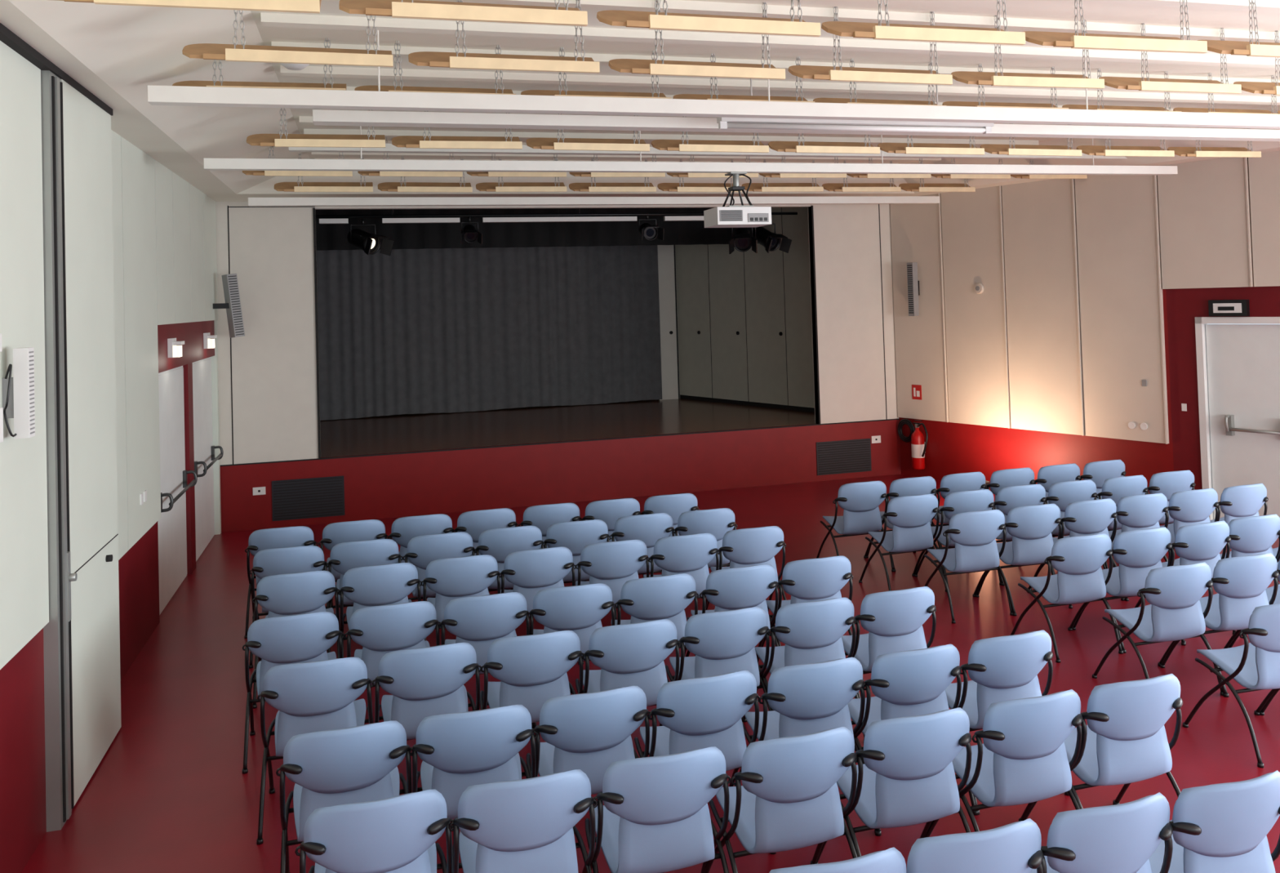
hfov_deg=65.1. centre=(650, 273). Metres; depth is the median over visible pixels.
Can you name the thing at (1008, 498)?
chair
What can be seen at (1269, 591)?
chair
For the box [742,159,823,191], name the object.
wooden ceiling baffle
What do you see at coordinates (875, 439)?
wall socket
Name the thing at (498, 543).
chair
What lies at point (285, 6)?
wooden ceiling baffle
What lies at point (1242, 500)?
chair
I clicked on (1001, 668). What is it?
chair
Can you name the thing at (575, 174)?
wooden ceiling baffle
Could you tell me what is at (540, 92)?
wooden ceiling baffle
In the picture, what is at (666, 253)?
panel
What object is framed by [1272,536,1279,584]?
chair
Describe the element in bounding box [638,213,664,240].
spotlight
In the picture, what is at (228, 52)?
wooden ceiling baffle
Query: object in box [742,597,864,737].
chair
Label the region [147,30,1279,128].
ceiling beam
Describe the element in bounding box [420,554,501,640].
chair
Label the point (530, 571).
chair
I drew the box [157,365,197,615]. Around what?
door
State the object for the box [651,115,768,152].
wooden ceiling baffle
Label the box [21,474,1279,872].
floor
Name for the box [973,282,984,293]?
sensor
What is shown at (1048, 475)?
chair
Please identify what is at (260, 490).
wall socket
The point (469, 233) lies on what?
spotlight
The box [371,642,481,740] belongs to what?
chair
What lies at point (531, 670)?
chair
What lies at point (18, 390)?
speaker
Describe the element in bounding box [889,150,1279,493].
wall
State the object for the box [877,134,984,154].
wooden ceiling baffle
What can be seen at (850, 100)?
ceiling panel
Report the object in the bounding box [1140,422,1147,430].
wall socket
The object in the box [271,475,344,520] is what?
air vent
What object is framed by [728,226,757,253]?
spotlight
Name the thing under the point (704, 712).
chair
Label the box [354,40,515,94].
wooden ceiling baffle
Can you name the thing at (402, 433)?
floor
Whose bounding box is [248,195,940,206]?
ceiling beam
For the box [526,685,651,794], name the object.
chair
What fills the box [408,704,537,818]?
chair
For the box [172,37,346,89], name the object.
wooden ceiling baffle
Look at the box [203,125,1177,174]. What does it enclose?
ceiling beam
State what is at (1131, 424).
wall socket
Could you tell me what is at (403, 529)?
chair
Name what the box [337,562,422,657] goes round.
chair
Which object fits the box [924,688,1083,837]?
chair
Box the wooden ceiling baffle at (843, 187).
[822,160,901,191]
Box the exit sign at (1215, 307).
[1208,299,1249,315]
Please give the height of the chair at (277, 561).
0.840 m
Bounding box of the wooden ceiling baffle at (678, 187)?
[657,159,742,191]
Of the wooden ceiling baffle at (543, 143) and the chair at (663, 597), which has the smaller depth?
the chair at (663, 597)
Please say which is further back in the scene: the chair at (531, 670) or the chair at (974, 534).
the chair at (974, 534)
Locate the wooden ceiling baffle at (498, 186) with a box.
[475,157,566,191]
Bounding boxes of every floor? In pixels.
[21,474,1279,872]
[320,398,815,457]
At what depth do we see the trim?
4.95 m
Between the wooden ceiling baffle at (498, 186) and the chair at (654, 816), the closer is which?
the chair at (654, 816)
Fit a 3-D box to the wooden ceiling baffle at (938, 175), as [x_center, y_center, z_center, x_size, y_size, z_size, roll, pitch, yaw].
[3.607,-1.310,11.410,0.980,0.469,0.197,-1,-1,-16]
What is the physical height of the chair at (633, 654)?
0.840 m
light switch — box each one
[139,489,146,504]
[1142,379,1146,386]
[1181,403,1186,411]
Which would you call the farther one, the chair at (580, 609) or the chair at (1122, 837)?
the chair at (580, 609)
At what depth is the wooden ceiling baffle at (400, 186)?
10.70 m
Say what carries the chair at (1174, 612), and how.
on the floor at (170, 793)
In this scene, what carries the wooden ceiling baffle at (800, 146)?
attached to the ceiling
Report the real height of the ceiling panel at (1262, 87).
0.469 m
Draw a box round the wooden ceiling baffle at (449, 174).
[358,137,462,177]
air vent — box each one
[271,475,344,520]
[816,438,871,475]
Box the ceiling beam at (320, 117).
[312,109,1279,141]
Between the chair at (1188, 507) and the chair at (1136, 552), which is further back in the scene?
the chair at (1188, 507)
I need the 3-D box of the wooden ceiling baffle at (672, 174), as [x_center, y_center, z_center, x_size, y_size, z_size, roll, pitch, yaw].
[0.635,-1.241,10.570,0.980,0.469,0.197,-2,-1,-15]
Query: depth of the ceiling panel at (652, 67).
5.49 m
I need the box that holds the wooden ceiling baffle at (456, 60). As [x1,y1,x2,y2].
[408,0,599,73]
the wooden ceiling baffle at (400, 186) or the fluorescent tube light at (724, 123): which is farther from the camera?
the wooden ceiling baffle at (400, 186)
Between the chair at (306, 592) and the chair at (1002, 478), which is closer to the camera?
the chair at (306, 592)
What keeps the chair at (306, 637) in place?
on the floor at (170, 793)
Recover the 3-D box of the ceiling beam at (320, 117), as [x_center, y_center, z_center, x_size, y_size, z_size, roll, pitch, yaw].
[2.095,-1.161,8.010,9.100,0.080,0.160,-1,-1,-16]
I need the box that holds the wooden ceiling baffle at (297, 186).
[274,153,373,191]
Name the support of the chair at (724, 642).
on the floor at (170, 793)
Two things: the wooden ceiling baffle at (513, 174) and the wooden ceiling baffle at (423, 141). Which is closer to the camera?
the wooden ceiling baffle at (423, 141)
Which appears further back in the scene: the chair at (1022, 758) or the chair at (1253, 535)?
the chair at (1253, 535)
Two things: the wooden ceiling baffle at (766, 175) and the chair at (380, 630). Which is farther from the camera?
the wooden ceiling baffle at (766, 175)
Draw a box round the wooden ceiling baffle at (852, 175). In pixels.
[846,157,931,177]
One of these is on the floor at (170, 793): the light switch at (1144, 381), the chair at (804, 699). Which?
the chair at (804, 699)
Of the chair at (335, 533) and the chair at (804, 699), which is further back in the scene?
the chair at (335, 533)
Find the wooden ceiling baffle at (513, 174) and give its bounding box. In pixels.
[466,153,566,177]
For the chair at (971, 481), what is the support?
on the floor at (170, 793)
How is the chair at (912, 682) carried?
on the floor at (170, 793)
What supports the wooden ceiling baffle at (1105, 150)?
attached to the ceiling
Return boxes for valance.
[315,207,759,250]
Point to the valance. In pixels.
(575, 233)
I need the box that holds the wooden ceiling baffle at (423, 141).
[391,111,522,149]
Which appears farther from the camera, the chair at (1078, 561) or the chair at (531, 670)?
the chair at (1078, 561)
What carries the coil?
attached to the wall at (1096, 286)
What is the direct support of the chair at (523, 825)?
on the floor at (170, 793)
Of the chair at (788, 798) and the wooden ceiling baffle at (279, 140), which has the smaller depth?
the chair at (788, 798)
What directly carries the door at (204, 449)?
in the wall at (165, 258)
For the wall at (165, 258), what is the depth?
5.06 m
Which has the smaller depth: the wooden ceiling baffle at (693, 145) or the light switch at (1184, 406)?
the wooden ceiling baffle at (693, 145)
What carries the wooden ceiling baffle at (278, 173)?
attached to the ceiling
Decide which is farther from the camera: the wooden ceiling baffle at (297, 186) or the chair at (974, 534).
the wooden ceiling baffle at (297, 186)
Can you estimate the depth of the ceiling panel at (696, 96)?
6.87 m
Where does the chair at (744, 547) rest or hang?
on the floor at (170, 793)
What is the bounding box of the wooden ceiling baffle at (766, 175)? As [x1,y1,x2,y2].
[759,156,846,177]
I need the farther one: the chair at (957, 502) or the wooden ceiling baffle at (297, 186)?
the wooden ceiling baffle at (297, 186)
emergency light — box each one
[167,337,184,357]
[203,332,217,348]
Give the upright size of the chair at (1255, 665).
0.840 m
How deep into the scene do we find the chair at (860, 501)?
9.15 m
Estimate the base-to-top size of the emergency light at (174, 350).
0.170 m
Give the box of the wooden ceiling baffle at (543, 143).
[526,113,649,151]
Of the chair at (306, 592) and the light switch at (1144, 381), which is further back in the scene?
the light switch at (1144, 381)
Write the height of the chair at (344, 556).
0.840 m
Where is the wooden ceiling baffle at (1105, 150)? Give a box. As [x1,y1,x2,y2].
[1076,124,1174,156]
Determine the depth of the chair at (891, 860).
3.05 m
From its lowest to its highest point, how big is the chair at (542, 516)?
0.840 m
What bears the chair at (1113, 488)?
on the floor at (170, 793)
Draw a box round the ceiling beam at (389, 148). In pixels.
[288,142,1127,159]
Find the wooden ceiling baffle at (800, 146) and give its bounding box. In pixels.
[768,133,879,153]
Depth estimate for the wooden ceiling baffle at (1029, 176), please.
11.58 m
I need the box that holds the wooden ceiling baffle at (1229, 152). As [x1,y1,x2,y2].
[1167,128,1261,157]
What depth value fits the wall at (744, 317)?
16.41 m
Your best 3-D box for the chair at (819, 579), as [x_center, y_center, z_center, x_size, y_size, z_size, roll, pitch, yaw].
[1.054,2.283,6.788,0.568,0.840,0.570,-1,-1,-15]
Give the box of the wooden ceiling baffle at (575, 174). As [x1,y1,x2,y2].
[569,154,665,177]
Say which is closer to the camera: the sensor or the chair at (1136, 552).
the chair at (1136, 552)
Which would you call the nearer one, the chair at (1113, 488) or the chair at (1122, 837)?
the chair at (1122, 837)
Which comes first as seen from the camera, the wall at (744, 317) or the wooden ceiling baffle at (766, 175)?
the wooden ceiling baffle at (766, 175)
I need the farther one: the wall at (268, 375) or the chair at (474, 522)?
the wall at (268, 375)
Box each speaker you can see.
[2,346,35,438]
[213,273,244,337]
[906,262,919,315]
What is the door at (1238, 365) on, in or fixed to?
in the wall at (1096, 286)
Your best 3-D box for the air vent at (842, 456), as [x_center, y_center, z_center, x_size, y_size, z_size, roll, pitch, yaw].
[2.668,2.523,13.817,0.820,0.450,0.018,-1,-1,-16]
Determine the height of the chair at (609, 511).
0.840 m
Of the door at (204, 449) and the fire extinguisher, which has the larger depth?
the fire extinguisher
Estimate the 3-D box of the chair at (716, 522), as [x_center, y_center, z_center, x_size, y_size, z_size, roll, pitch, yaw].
[0.418,2.342,8.389,0.568,0.840,0.570,-1,-1,-14]
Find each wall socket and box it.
[253,486,265,495]
[871,435,880,443]
[1128,421,1135,428]
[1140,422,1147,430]
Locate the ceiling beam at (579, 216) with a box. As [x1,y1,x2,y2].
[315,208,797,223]
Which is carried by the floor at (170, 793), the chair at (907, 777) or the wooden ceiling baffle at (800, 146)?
the chair at (907, 777)
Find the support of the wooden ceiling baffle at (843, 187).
attached to the ceiling
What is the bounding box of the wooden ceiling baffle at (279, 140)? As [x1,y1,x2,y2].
[246,107,385,147]
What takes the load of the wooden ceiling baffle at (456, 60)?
attached to the ceiling
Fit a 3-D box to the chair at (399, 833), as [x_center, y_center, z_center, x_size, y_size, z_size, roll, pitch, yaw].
[-1.024,2.271,3.751,0.568,0.840,0.570,-1,-1,-17]
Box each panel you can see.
[596,0,820,36]
[608,0,785,79]
[657,244,679,399]
[672,53,814,102]
[788,6,952,84]
[813,58,937,105]
[821,0,1025,44]
[942,63,1068,108]
[951,14,1104,88]
[1022,0,1207,53]
[1062,68,1181,111]
[1098,22,1241,93]
[1173,72,1279,114]
[1196,0,1279,57]
[1233,30,1279,95]
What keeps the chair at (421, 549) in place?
on the floor at (170, 793)
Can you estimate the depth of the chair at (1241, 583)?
6.32 m
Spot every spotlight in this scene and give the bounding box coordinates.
[346,217,394,255]
[461,216,482,244]
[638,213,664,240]
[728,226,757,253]
[752,222,791,253]
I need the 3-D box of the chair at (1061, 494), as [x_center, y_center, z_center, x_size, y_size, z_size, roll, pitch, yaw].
[3.725,2.260,9.122,0.568,0.840,0.570,-1,-1,-14]
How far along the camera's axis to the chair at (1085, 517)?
8.07 m
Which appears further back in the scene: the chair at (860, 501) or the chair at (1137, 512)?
the chair at (860, 501)
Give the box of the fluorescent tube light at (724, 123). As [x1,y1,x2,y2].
[716,78,994,133]
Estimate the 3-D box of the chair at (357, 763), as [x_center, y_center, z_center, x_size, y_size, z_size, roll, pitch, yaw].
[-1.320,2.295,4.359,0.568,0.840,0.570,-1,-1,-17]
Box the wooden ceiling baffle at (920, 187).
[898,160,975,191]
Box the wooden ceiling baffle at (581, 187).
[568,158,656,191]
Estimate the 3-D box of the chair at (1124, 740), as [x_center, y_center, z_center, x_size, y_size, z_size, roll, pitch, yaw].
[2.098,2.197,4.618,0.568,0.840,0.570,-1,-1,-16]
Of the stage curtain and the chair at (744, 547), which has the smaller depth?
the chair at (744, 547)
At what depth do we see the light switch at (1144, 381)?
11.19 m
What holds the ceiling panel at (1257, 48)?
hanging from the ceiling
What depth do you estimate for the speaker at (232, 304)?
11.39 m
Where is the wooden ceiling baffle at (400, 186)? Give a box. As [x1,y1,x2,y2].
[377,155,472,191]
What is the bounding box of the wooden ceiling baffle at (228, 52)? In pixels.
[182,9,393,66]
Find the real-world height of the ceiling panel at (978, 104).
0.469 m
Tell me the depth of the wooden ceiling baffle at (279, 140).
7.42 m
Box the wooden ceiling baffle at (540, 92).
[520,47,671,98]
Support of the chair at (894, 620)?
on the floor at (170, 793)
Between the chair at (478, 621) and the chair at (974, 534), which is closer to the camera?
the chair at (478, 621)
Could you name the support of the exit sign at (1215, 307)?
attached to the wall at (1096, 286)
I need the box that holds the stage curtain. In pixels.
[315,244,662,420]
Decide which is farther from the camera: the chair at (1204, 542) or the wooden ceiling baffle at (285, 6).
the chair at (1204, 542)
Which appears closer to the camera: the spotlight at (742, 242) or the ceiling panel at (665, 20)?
the ceiling panel at (665, 20)
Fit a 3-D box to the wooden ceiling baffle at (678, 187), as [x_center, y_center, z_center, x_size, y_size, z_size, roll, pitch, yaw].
[0.554,-1.171,11.574,0.980,0.469,0.197,-1,-2,-15]
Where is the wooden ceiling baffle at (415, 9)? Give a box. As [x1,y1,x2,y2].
[338,0,587,26]
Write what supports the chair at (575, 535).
on the floor at (170, 793)
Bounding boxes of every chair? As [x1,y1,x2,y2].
[241,611,344,773]
[244,525,318,638]
[248,545,330,668]
[252,570,340,708]
[256,657,374,844]
[275,720,412,872]
[294,789,453,872]
[318,519,389,582]
[326,538,403,650]
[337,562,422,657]
[344,600,441,687]
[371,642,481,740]
[387,513,455,567]
[402,532,476,599]
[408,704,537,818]
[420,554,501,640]
[438,591,536,728]
[448,768,597,872]
[453,507,519,589]
[474,525,545,591]
[480,630,585,722]
[499,546,579,664]
[519,502,582,548]
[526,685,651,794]
[529,582,616,728]
[543,519,615,619]
[574,497,644,584]
[575,539,650,664]
[575,618,680,725]
[584,746,731,872]
[609,512,675,619]
[614,573,698,657]
[634,670,759,786]
[640,493,699,574]
[643,533,719,609]
[665,606,771,717]
[672,507,737,568]
[685,564,779,659]
[703,726,857,872]
[706,525,786,611]
[734,657,875,853]
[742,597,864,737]
[757,555,863,679]
[768,847,906,872]
[815,707,971,863]
[816,480,896,571]
[841,586,936,739]
[847,644,977,835]
[858,493,946,591]
[863,475,941,571]
[906,817,1044,872]
[914,488,1004,592]
[915,471,986,552]
[924,509,1017,623]
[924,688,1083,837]
[945,630,1069,814]
[972,503,1072,615]
[985,467,1035,509]
[993,484,1055,584]
[1006,463,1080,542]
[1009,533,1126,662]
[1021,673,1182,821]
[1027,497,1128,608]
[1030,791,1173,872]
[1045,479,1106,574]
[1053,459,1125,537]
[1067,526,1186,653]
[1092,562,1229,697]
[1096,475,1148,568]
[1108,493,1168,600]
[1133,520,1242,645]
[1146,470,1195,524]
[1148,769,1279,872]
[1157,552,1279,695]
[1160,488,1219,561]
[1182,603,1279,768]
[1209,483,1279,581]
[1219,514,1279,634]
[1222,559,1279,648]
[1253,688,1276,715]
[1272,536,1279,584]
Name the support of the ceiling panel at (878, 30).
hanging from the ceiling
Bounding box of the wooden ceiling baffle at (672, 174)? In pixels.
[666,155,758,177]
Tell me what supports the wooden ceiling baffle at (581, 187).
attached to the ceiling
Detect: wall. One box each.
[0,40,221,872]
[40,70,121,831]
[215,201,901,532]
[675,207,814,412]
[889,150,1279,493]
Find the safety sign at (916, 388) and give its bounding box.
[911,384,921,399]
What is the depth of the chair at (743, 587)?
6.39 m
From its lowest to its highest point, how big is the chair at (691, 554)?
0.840 m
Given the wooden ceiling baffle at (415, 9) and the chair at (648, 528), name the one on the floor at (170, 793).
the chair at (648, 528)
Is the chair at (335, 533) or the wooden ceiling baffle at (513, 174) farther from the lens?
the wooden ceiling baffle at (513, 174)
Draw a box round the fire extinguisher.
[911,419,928,469]
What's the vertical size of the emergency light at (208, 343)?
0.170 m
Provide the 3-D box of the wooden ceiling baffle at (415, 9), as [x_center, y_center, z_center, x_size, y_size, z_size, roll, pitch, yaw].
[-0.765,-1.247,4.098,0.980,0.469,0.197,-1,-1,-15]
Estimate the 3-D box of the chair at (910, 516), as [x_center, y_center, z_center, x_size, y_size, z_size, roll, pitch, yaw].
[2.179,2.296,8.695,0.568,0.840,0.570,-1,-1,-17]
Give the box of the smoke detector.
[280,62,309,70]
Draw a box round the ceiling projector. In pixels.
[703,171,771,227]
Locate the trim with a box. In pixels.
[0,22,112,115]
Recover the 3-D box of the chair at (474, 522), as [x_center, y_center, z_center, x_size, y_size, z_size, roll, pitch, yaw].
[-1.432,2.404,8.641,0.568,0.840,0.570,-1,-1,-17]
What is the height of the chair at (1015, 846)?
0.840 m
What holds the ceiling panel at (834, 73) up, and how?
attached to the ceiling
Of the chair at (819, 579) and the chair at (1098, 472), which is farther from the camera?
the chair at (1098, 472)
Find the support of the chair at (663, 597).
on the floor at (170, 793)
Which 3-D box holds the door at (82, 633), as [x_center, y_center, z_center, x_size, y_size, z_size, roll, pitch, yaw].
[-3.228,0.873,5.640,0.220,3.860,1.240,-1,-1,-16]
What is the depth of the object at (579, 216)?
13.34 m
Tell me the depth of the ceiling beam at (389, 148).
9.51 m
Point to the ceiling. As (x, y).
(113, 51)
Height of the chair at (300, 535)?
0.840 m
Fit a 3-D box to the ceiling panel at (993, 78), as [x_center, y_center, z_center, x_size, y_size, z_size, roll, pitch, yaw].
[2.286,-1.361,6.132,0.980,0.469,0.197,-2,-1,-15]
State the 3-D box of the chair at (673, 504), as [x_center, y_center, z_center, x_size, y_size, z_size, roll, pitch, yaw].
[0.139,2.367,9.057,0.568,0.840,0.570,-1,-1,-15]
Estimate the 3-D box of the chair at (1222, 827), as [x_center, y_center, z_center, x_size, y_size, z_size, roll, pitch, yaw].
[1.997,2.178,3.707,0.568,0.840,0.570,-1,-1,-16]
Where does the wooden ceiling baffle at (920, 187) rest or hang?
hanging from the ceiling
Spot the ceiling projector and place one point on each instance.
(732, 215)
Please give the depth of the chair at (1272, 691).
5.87 m
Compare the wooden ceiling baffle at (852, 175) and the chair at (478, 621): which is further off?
the wooden ceiling baffle at (852, 175)
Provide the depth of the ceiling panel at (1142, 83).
6.36 m
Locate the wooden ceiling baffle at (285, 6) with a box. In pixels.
[61,0,321,13]
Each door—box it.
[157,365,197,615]
[192,356,223,561]
[1195,316,1279,519]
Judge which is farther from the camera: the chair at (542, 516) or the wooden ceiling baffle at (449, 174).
the wooden ceiling baffle at (449, 174)
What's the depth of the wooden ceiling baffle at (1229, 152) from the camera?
9.66 m
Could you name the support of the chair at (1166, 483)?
on the floor at (170, 793)
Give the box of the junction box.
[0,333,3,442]
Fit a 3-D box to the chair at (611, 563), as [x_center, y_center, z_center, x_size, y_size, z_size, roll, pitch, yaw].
[-0.305,2.339,7.405,0.568,0.840,0.570,-1,-1,-15]
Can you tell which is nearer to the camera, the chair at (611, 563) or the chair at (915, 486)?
the chair at (611, 563)
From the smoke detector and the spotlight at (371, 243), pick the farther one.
the spotlight at (371, 243)
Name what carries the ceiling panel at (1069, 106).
attached to the ceiling
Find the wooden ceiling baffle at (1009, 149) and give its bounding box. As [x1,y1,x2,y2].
[979,123,1081,155]
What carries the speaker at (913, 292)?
attached to the wall at (1096, 286)
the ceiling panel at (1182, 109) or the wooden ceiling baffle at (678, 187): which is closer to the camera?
the ceiling panel at (1182, 109)
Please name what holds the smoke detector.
attached to the ceiling
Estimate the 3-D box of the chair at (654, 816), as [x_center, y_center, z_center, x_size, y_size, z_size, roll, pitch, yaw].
[0.014,2.246,4.034,0.568,0.840,0.570,-1,-1,-15]
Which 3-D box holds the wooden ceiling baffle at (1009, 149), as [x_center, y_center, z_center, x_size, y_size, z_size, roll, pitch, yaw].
[3.453,-1.304,9.154,0.980,0.469,0.197,-1,-2,-16]
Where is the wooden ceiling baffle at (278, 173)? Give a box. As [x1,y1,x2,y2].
[242,146,352,176]
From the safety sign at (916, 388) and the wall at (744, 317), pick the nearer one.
the safety sign at (916, 388)
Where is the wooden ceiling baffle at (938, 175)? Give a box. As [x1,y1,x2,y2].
[930,158,1010,178]
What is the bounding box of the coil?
[897,418,915,442]
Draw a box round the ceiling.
[0,0,1279,201]
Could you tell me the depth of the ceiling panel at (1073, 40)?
4.87 m
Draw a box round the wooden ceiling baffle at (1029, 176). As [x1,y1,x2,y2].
[1010,159,1087,178]
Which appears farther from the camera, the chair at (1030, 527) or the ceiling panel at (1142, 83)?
the chair at (1030, 527)
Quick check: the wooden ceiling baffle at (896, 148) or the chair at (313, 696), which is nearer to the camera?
the chair at (313, 696)
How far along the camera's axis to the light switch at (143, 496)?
7.65 m

